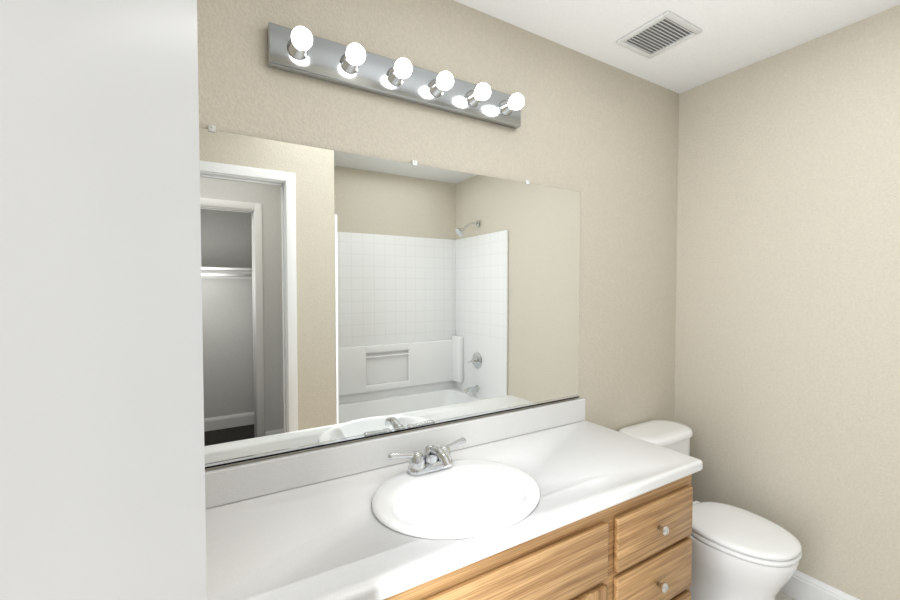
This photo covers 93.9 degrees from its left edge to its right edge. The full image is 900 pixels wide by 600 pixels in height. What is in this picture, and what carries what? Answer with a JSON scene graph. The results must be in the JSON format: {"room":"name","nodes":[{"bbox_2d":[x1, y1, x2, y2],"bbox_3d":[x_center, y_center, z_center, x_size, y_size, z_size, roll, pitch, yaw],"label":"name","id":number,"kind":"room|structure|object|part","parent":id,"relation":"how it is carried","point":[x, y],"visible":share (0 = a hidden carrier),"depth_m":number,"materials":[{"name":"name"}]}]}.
{"room":"bathroom","nodes":[
{"label":"bathroom","id":0,"kind":"room"},
{"bbox_2d":[197,0,678,470],"bbox_3d":[0.110,0.111,1.712,2.828,2.440,0.120,-1,2,-31],"label":"wall","id":1,"kind":"structure","parent":0,"point":[601,137],"depth_m":1.75,"materials":[{"name":"paint"}]},
{"bbox_2d":[199,125,579,468],"bbox_3d":[-0.157,-0.014,1.469,1.744,0.950,0.011,-1,2,-31],"label":"mirror","id":2,"kind":"object","parent":1,"relation":"attached to","point":[347,297],"visible":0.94,"depth_m":1.40,"materials":[{"name":"clear glass"}]},
{"bbox_2d":[267,22,523,128],"bbox_3d":[-0.101,-0.745,1.417,0.938,0.116,0.124,-1,2,-31],"label":"vanity light bar","id":3,"kind":"object","parent":1,"relation":"attached to","point":[301,50],"visible":1,"depth_m":1.37,"materials":[{"name":"silver metal"}]},
{"bbox_2d":[205,398,585,546],"bbox_3d":[-0.169,0.519,1.472,1.846,0.102,0.019,-1,2,-31],"label":"backsplash","id":4,"kind":"structure","parent":1,"relation":"attached to","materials":[{"name":"laminate"}]},
{"bbox_2d":[454,0,899,92],"bbox_3d":[0.455,-1.097,-0.121,4.088,0.080,3.557,-1,2,-31],"label":"ceiling","id":5,"kind":"structure","parent":0,"point":[733,35],"depth_m":1.70,"materials":[{"name":"paint"}]},
{"bbox_2d":[616,11,701,58],"bbox_3d":[0.874,-1.104,1.763,0.235,0.012,0.235,-1,2,-31],"label":"ceiling vent","id":6,"kind":"object","parent":5,"relation":"in","point":[667,30],"visible":1,"depth_m":1.75,"materials":[{"name":"white"}]},
{"bbox_2d":[775,591,795,599],"bbox_3d":[0.740,1.386,0.699,2.828,0.050,2.567,-1,2,-31],"label":"floor","id":7,"kind":"structure","parent":0,"point":[780,595],"depth_m":1.87,"materials":[{"name":"tile"}]},
{"bbox_2d":[377,466,702,599],"bbox_3d":[-0.036,0.981,1.247,1.829,0.727,0.564,-1,2,-31],"label":"bathroom vanity","id":8,"kind":"object","parent":7,"relation":"on","point":[639,547],"depth_m":1.24,"materials":[{"name":"brown wood"}]},
{"bbox_2d":[205,418,702,599],"bbox_3d":[-0.030,0.596,1.252,1.856,0.040,0.543,-1,2,-31],"label":"countertop","id":9,"kind":"structure","parent":8,"relation":"on","point":[315,540],"depth_m":1.09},
{"bbox_2d":[385,434,468,473],"bbox_3d":[-0.045,0.515,1.350,0.284,0.087,0.148,-1,2,-31],"label":"faucet","id":10,"kind":"object","parent":9,"relation":"on","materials":[{"name":"silver metal"}]},
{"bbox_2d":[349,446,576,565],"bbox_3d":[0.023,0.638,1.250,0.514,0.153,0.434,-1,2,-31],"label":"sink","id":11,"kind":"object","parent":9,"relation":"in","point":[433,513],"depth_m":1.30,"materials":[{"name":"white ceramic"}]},
{"bbox_2d":[618,420,801,599],"bbox_3d":[1.125,0.982,1.869,0.426,0.690,0.693,-1,2,-31],"label":"toilet","id":12,"kind":"object","parent":7,"relation":"on","point":[738,553],"visible":0.48,"depth_m":1.69,"materials":[{"name":"white ceramic"}]},
{"bbox_3d":[1.194,0.956,1.755,0.350,0.050,0.427,-1,2,-31],"label":"seat","id":13,"kind":"part","parent":12,"relation":"part of","materials":[{"name":"white plastic"}]},
{"bbox_2d":[674,5,899,599],"bbox_3d":[1.932,0.123,1.309,0.120,2.440,2.447,-1,2,-31],"label":"wall","id":14,"kind":"structure","parent":0,"point":[787,377],"depth_m":1.84,"materials":[{"name":"paint"}]},
{"bbox_2d":[780,570,858,599],"bbox_3d":[1.622,1.269,1.728,0.014,0.125,1.466,-1,2,-31],"label":"baseboard","id":15,"kind":"structure","parent":14,"relation":"attached to","point":[798,585],"depth_m":1.82,"materials":[{"name":"white wood"}]},
{"bbox_3d":[0.196,-0.867,-0.117,0.750,0.380,0.120,-1,2,-31],"label":"wall","id":16,"kind":"structure","parent":0,"visible":0},
{"bbox_2d":[0,0,206,599],"bbox_3d":[-0.247,0.354,0.136,0.108,2.028,0.705,0,2,-14],"label":"door","id":17,"kind":"structure","parent":16,"relation":"in","point":[102,474],"depth_m":0.28,"materials":[{"name":"white paint"}]}
]}

